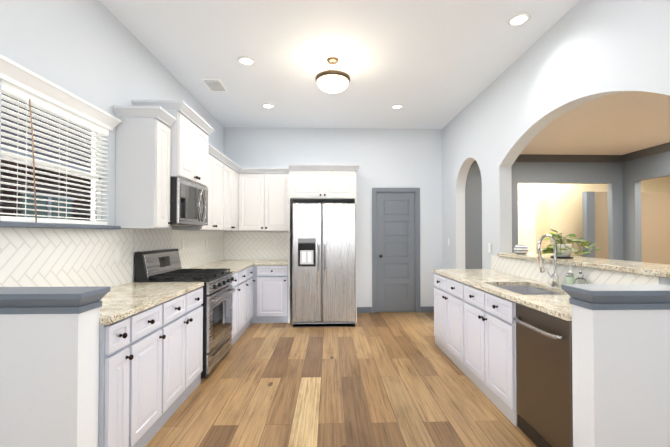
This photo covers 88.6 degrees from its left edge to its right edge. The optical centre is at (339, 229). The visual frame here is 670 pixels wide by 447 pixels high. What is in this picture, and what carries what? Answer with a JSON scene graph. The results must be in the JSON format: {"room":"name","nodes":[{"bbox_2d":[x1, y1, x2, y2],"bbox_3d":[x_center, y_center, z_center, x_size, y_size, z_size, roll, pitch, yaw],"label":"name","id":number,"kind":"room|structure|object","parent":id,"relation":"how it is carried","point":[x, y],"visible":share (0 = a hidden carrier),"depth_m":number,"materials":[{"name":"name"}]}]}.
{"room":"kitchen","nodes":[
{"label":"kitchen","id":0,"kind":"room"},
{"bbox_2d":[0,307,99,446],"bbox_3d":[-1.526,0.859,1.667,0.595,0.990,0.150,0,-1,-2],"label":"wall","id":1,"kind":"structure","parent":0,"point":[49,380],"depth_m":1.60,"materials":[{"name":"paint"}]},
{"bbox_2d":[0,287,110,313],"bbox_3d":[-1.508,0.345,1.675,0.629,0.098,0.218,0,-1,-2],"label":"trim","id":2,"kind":"structure","parent":1,"relation":"on","point":[46,300],"depth_m":1.60,"materials":[{"name":"grey paint"}]},
{"bbox_2d":[0,0,223,281],"bbox_3d":[-1.879,-0.217,1.216,0.140,3.130,9.360,0,-1,-2],"label":"wall","id":3,"kind":"structure","parent":0,"point":[98,54],"depth_m":2.58,"materials":[{"name":"paint"}]},
{"bbox_2d":[0,93,120,228],"bbox_3d":[-1.857,-0.406,2.295,0.170,0.798,1.030,0,-1,-2],"label":"window","id":4,"kind":"structure","parent":3,"relation":"in","point":[6,210],"depth_m":2.24,"materials":[{"name":"clear glass"}]},
{"bbox_2d":[0,80,108,224],"bbox_3d":[-1.862,-0.418,2.305,0.069,0.773,0.898,0,-1,-2],"label":"window blinds","id":5,"kind":"object","parent":4,"relation":"attached to","point":[17,93],"visible":0.96,"depth_m":2.19,"materials":[{"name":"white plastic"}]},
{"bbox_2d":[0,54,120,130],"bbox_3d":[-1.810,-0.854,2.298,0.060,0.103,1.050,0,-1,-2],"label":"trim","id":6,"kind":"structure","parent":3,"relation":"attached to","point":[20,76],"depth_m":2.15,"materials":[{"name":"white wood"}]},
{"bbox_2d":[0,227,223,286],"bbox_3d":[-1.882,0.226,3.741,0.007,0.513,3.996,0,-1,-2],"label":"tile backsplash","id":7,"kind":"structure","parent":3,"relation":"attached to","point":[44,257],"depth_m":2.48,"materials":[{"name":"white tile"}]},
{"bbox_2d":[115,246,120,260],"bbox_3d":[-1.846,0.201,2.852,0.009,0.115,0.072,0,-1,-2],"label":"electrical outlet plate","id":8,"kind":"object","parent":7,"relation":"attached to","point":[117,252],"visible":1,"depth_m":2.84,"materials":[{"name":"white plastic"}]},
{"bbox_2d":[181,240,183,249],"bbox_3d":[-1.886,0.188,4.122,0.009,0.115,0.072,0,-1,-2],"label":"electrical outlet plate","id":9,"kind":"object","parent":7,"relation":"attached to","point":[182,244],"visible":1,"depth_m":4.11,"materials":[{"name":"white plastic"}]},
{"bbox_2d":[113,108,172,229],"bbox_3d":[-1.695,-0.498,2.977,0.333,0.981,0.260,0,-1,-2],"label":"upper cabinet","id":10,"kind":"object","parent":3,"relation":"attached to","point":[159,143],"depth_m":2.85,"materials":[{"name":"paint"}]},
{"bbox_2d":[133,100,208,187],"bbox_3d":[-1.673,-0.803,3.492,0.408,0.657,0.758,0,-1,-2],"label":"upper cabinet","id":11,"kind":"object","parent":3,"relation":"attached to","point":[190,138],"depth_m":3.30,"materials":[{"name":"paint"}]},
{"bbox_2d":[170,177,207,225],"bbox_3d":[-1.662,-0.255,3.485,0.431,0.432,0.752,0,-1,-2],"label":"microwave","id":12,"kind":"object","parent":11,"relation":"attached to","point":[188,203],"visible":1,"depth_m":3.32,"materials":[{"name":"silver metal"}]},
{"bbox_2d":[173,148,224,230],"bbox_3d":[-1.735,-0.480,4.261,0.333,0.981,0.790,0,-1,-2],"label":"upper cabinet","id":13,"kind":"object","parent":3,"relation":"attached to","point":[216,190],"depth_m":4.35,"materials":[{"name":"paint"}]},
{"bbox_2d":[225,160,240,230],"bbox_3d":[-1.759,-0.469,5.046,0.333,0.981,0.780,0,-1,-2],"label":"upper cabinet","id":14,"kind":"object","parent":3,"relation":"attached to","point":[232,173],"depth_m":5.09,"materials":[{"name":"paint"}]},
{"bbox_2d":[224,127,441,306],"bbox_3d":[-0.104,-0.152,5.884,3.700,3.130,0.140,0,-1,-2],"label":"wall","id":15,"kind":"structure","parent":0,"point":[397,158],"depth_m":5.84,"materials":[{"name":"paint"}]},
{"bbox_2d":[224,231,287,259],"bbox_3d":[-1.369,0.273,5.763,1.142,0.475,0.007,0,-1,-2],"label":"tile backsplash","id":16,"kind":"structure","parent":15,"relation":"attached to","point":[248,245],"depth_m":5.76,"materials":[{"name":"white tile"}]},
{"bbox_2d":[241,168,288,230],"bbox_3d":[-1.211,-0.462,5.612,0.838,0.981,0.338,0,-1,-2],"label":"upper cabinet","id":17,"kind":"object","parent":15,"relation":"attached to","point":[264,191],"depth_m":5.45,"materials":[{"name":"paint"}]},
{"bbox_2d":[357,306,433,312],"bbox_3d":[1.014,1.358,5.508,1.483,0.100,0.636,0,-1,-2],"label":"baseboard","id":18,"kind":"structure","parent":15,"relation":"attached to","point":[429,309],"depth_m":5.80,"materials":[{"name":"grey paint"}]},
{"bbox_2d":[377,193,414,311],"bbox_3d":[0.953,0.389,5.832,0.650,2.023,0.117,0,-1,-2],"label":"pantry door","id":19,"kind":"structure","parent":15,"relation":"in","point":[395,252],"depth_m":5.85,"materials":[{"name":"grey paint"}]},
{"bbox_2d":[372,188,419,312],"bbox_3d":[0.951,0.353,5.900,0.820,2.120,0.160,0,-1,-2],"label":"door frame","id":20,"kind":"structure","parent":15,"relation":"attached to","point":[375,191],"depth_m":5.83,"materials":[{"name":"white wood"}]},
{"bbox_2d":[145,312,536,446],"bbox_3d":[3.636,1.386,2.878,11.270,0.030,12.380,0,-1,-2],"label":"floor","id":21,"kind":"structure","parent":0,"point":[389,379],"depth_m":2.81,"materials":[{"name":"brown wood"}]},
{"bbox_2d":[98,315,133,446],"bbox_3d":[-1.510,0.924,1.848,0.632,0.864,0.208,0,-1,-2],"label":"base cabinet","id":22,"kind":"object","parent":21,"relation":"on","point":[116,339],"depth_m":1.84,"materials":[{"name":"paint"}]},
{"bbox_2d":[134,301,165,446],"bbox_3d":[-1.519,0.928,2.142,0.632,0.864,0.380,0,-1,-2],"label":"base cabinet","id":23,"kind":"object","parent":21,"relation":"on","point":[150,364],"depth_m":2.17,"materials":[{"name":"paint"}]},
{"bbox_2d":[166,287,202,421],"bbox_3d":[-1.537,0.936,2.711,0.632,0.864,0.758,0,-1,-2],"label":"base cabinet","id":24,"kind":"object","parent":21,"relation":"on","point":[184,312],"depth_m":2.68,"materials":[{"name":"paint"}]},
{"bbox_2d":[100,282,203,324],"bbox_3d":[-1.526,0.482,2.422,0.638,0.035,1.344,0,-1,-2],"label":"countertop","id":25,"kind":"structure","parent":24,"relation":"on","point":[121,302],"depth_m":2.37,"materials":[{"name":"stone"}]},
{"bbox_2d":[135,249,235,377],"bbox_3d":[-1.499,0.795,3.475,0.722,1.168,0.750,0,-1,-2],"label":"gas range","id":26,"kind":"object","parent":21,"relation":"on","point":[165,266],"visible":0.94,"depth_m":3.30,"materials":[{"name":"silver metal"}]},
{"bbox_2d":[230,272,237,345],"bbox_3d":[-1.580,0.955,4.064,0.632,0.864,0.422,0,-1,-2],"label":"base cabinet","id":27,"kind":"object","parent":21,"relation":"on","point":[234,331],"depth_m":4.16,"materials":[{"name":"paint"}]},
{"bbox_2d":[238,269,245,338],"bbox_3d":[-1.593,0.961,4.485,0.632,0.864,0.420,0,-1,-2],"label":"base cabinet","id":28,"kind":"object","parent":21,"relation":"on","point":[241,274],"depth_m":4.49,"materials":[{"name":"paint"}]},
{"bbox_2d":[246,265,253,328],"bbox_3d":[-1.606,0.967,4.898,0.632,0.864,0.408,0,-1,-2],"label":"base cabinet","id":29,"kind":"object","parent":21,"relation":"on","point":[250,270],"depth_m":4.92,"materials":[{"name":"paint"}]},
{"bbox_2d":[254,265,287,322],"bbox_3d":[-1.057,0.974,5.447,0.538,0.864,0.638,0,-1,-2],"label":"base cabinet","id":30,"kind":"object","parent":21,"relation":"on","point":[270,281],"depth_m":5.13,"materials":[{"name":"paint"}]},
{"bbox_2d":[189,260,258,273],"bbox_3d":[-1.598,0.515,4.808,0.642,0.035,1.894,0,-1,-2],"label":"countertop","id":31,"kind":"structure","parent":30,"relation":"on","point":[234,266],"depth_m":4.72,"materials":[{"name":"stone"}]},
{"bbox_2d":[254,260,287,264],"bbox_3d":[-1.034,0.524,5.450,0.491,0.035,0.646,0,-1,-2],"label":"countertop","id":32,"kind":"structure","parent":30,"relation":"on","point":[261,262],"depth_m":5.22,"materials":[{"name":"stone"}]},
{"bbox_2d":[288,164,359,323],"bbox_3d":[-0.248,0.216,5.465,1.066,2.382,0.674,0,-1,-2],"label":"tall cabinet","id":33,"kind":"object","parent":21,"relation":"on","point":[322,182],"visible":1,"depth_m":5.19,"materials":[{"name":"paint"}]},
{"bbox_2d":[292,203,355,327],"bbox_3d":[-0.238,0.517,5.297,0.915,1.775,0.905,0,-1,-2],"label":"refrigerator","id":34,"kind":"object","parent":21,"relation":"on","point":[323,264],"visible":1,"depth_m":4.91,"materials":[{"name":"grey metal"}]},
{"bbox_2d":[434,273,515,376],"bbox_3d":[1.485,0.951,3.737,0.653,0.864,0.940,0,-1,-2],"label":"base cabinet","id":35,"kind":"object","parent":21,"relation":"on","point":[456,303],"depth_m":3.36,"materials":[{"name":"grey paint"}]},
{"bbox_2d":[432,269,571,320],"bbox_3d":[1.504,0.491,3.044,0.658,0.035,2.398,0,-1,-2],"label":"countertop","id":36,"kind":"structure","parent":35,"relation":"on","point":[557,306],"depth_m":2.83,"materials":[{"name":"stone"}]},
{"bbox_2d":[496,286,562,294],"bbox_3d":[1.502,0.618,2.771,0.465,0.220,0.700,0,-1,-2],"label":"double-bowl sink","id":37,"kind":"object","parent":36,"relation":"in","point":[526,290],"visible":0.08,"depth_m":3.06,"materials":[{"name":"silver metal"}]},
{"bbox_2d":[537,234,559,286],"bbox_3d":[1.682,0.255,2.819,0.229,0.432,0.186,0,-1,-2],"label":"gooseneck faucet","id":38,"kind":"object","parent":36,"relation":"on","point":[554,277],"visible":1,"depth_m":2.79,"materials":[{"name":"silver metal"}]},
{"bbox_2d":[565,265,574,283],"bbox_3d":[1.790,0.372,2.674,0.065,0.191,0.060,0,-1,-2],"label":"soap bottle","id":39,"kind":"object","parent":36,"relation":"on","point":[570,277],"visible":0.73,"depth_m":2.66,"materials":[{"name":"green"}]},
{"bbox_2d":[574,272,586,283],"bbox_3d":[1.793,0.390,2.559,0.080,0.151,0.080,0,-1,-2],"label":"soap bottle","id":40,"kind":"object","parent":36,"relation":"on","point":[580,279],"visible":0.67,"depth_m":2.54,"materials":[{"name":"white"}]},
{"bbox_2d":[474,313,517,424],"bbox_3d":[1.502,1.080,2.756,0.485,0.579,0.738,0,-1,-2],"label":"base cabinet","id":41,"kind":"object","parent":21,"relation":"on","point":[475,334],"depth_m":2.61,"materials":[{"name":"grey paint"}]},
{"bbox_2d":[513,303,572,446],"bbox_3d":[1.476,0.925,2.113,0.617,0.851,0.542,0,-1,-2],"label":"dishwasher","id":42,"kind":"object","parent":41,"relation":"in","point":[544,401],"visible":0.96,"depth_m":2.06,"materials":[{"name":"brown metal"}]},
{"bbox_2d":[99,0,669,154],"bbox_3d":[3.636,-1.784,2.922,11.270,0.050,12.380,0,-1,-2],"label":"ceiling","id":43,"kind":"structure","parent":0,"point":[434,64],"depth_m":3.56,"materials":[{"name":"paint"}]},
{"bbox_2d":[200,78,227,90],"bbox_3d":[-1.507,-1.733,4.131,0.220,0.016,0.340,0,-1,-2],"label":"ceiling vent","id":44,"kind":"object","parent":43,"relation":"in","point":[214,84],"visible":0.98,"depth_m":4.09,"materials":[{"name":"grey metal"}]},
{"bbox_2d":[237,56,254,64],"bbox_3d":[-0.971,-1.743,3.560,0.180,0.012,0.180,0,-1,-2],"label":"recessed light","id":45,"kind":"object","parent":43,"relation":"in","point":[244,60],"visible":1,"depth_m":3.55,"materials":[{"name":"white"}]},
{"bbox_2d":[262,103,274,107],"bbox_3d":[-1.004,-1.726,4.808,0.180,0.012,0.180,0,-1,-2],"label":"recessed light","id":46,"kind":"object","parent":43,"relation":"in","point":[267,105],"visible":1,"depth_m":4.79,"materials":[{"name":"white"}]},
{"bbox_2d":[315,57,349,92],"bbox_3d":[-0.074,-1.587,3.541,0.360,0.324,0.360,0,-1,-2],"label":"dome ceiling light","id":47,"kind":"object","parent":43,"relation":"attached to","point":[332,81],"visible":1,"depth_m":3.45,"materials":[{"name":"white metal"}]},
{"bbox_2d":[391,104,403,108],"bbox_3d":[0.805,-1.726,4.831,0.180,0.012,0.180,0,-1,-2],"label":"recessed light","id":48,"kind":"object","parent":43,"relation":"in","point":[396,106],"visible":1,"depth_m":4.83,"materials":[{"name":"white"}]},
{"bbox_2d":[507,12,530,25],"bbox_3d":[1.495,-1.753,2.874,0.180,0.012,0.180,0,-1,-2],"label":"recessed light","id":49,"kind":"object","parent":43,"relation":"in","point":[518,19],"visible":1,"depth_m":2.87,"materials":[{"name":"white"}]},
{"bbox_2d":[465,154,620,268],"bbox_3d":[4.107,-0.125,7.841,4.560,3.130,0.250,0,-1,-2],"label":"wall","id":50,"kind":"structure","parent":0,"point":[615,207],"depth_m":7.92,"materials":[{"name":"grey paint"}]},
{"bbox_2d":[442,0,669,283],"bbox_3d":[1.930,-0.202,2.276,0.140,3.130,10.960,0,-1,-2],"label":"wall","id":51,"kind":"structure","parent":0,"point":[580,52],"depth_m":3.17,"materials":[{"name":"paint"}]},
{"bbox_2d":[491,255,658,285],"bbox_3d":[1.830,0.382,3.046,0.007,0.180,2.078,0,-1,-2],"label":"tile backsplash","id":52,"kind":"structure","parent":51,"relation":"attached to","point":[524,268],"depth_m":2.84,"materials":[{"name":"white tile"}]},
{"bbox_2d":[497,253,669,277],"bbox_3d":[2.033,0.268,2.903,0.455,0.036,1.976,0,-1,-2],"label":"bar","id":53,"kind":"object","parent":51,"relation":"on","point":[652,269],"visible":0.9,"depth_m":2.46,"materials":[{"name":"beige stone"}]},
{"bbox_2d":[514,244,528,253],"bbox_3d":[1.927,0.211,3.651,0.142,0.100,0.142,0,-1,-2],"label":"striped vase","id":54,"kind":"object","parent":53,"relation":"on","point":[521,248],"visible":1,"depth_m":3.60,"materials":[{"name":"white ceramic"}]},
{"bbox_2d":[540,229,600,257],"bbox_3d":[2.050,0.124,3.033,0.512,0.255,0.613,0,-1,-2],"label":"pothos plant","id":55,"kind":"object","parent":53,"relation":"on","point":[564,249],"visible":0.92,"depth_m":3.00,"materials":[{"name":"green plant"}]},
{"bbox_2d":[572,304,669,446],"bbox_3d":[1.558,0.861,1.764,0.635,0.990,0.150,0,-1,-2],"label":"wall","id":56,"kind":"structure","parent":0,"point":[621,377],"depth_m":1.69,"materials":[{"name":"paint"}]},
{"bbox_2d":[561,284,669,309],"bbox_3d":[1.541,0.347,1.771,0.669,0.098,0.218,0,-1,-2],"label":"trim","id":57,"kind":"structure","parent":56,"relation":"on","point":[623,296],"depth_m":1.69,"materials":[{"name":"grey paint"}]},
{"bbox_2d":[621,142,669,264],"bbox_3d":[6.691,-0.199,2.495,0.270,3.130,11.100,0,-1,-2],"label":"wall","id":58,"kind":"structure","parent":0,"point":[645,173],"depth_m":7.87,"materials":[{"name":"grey paint"}]}
]}

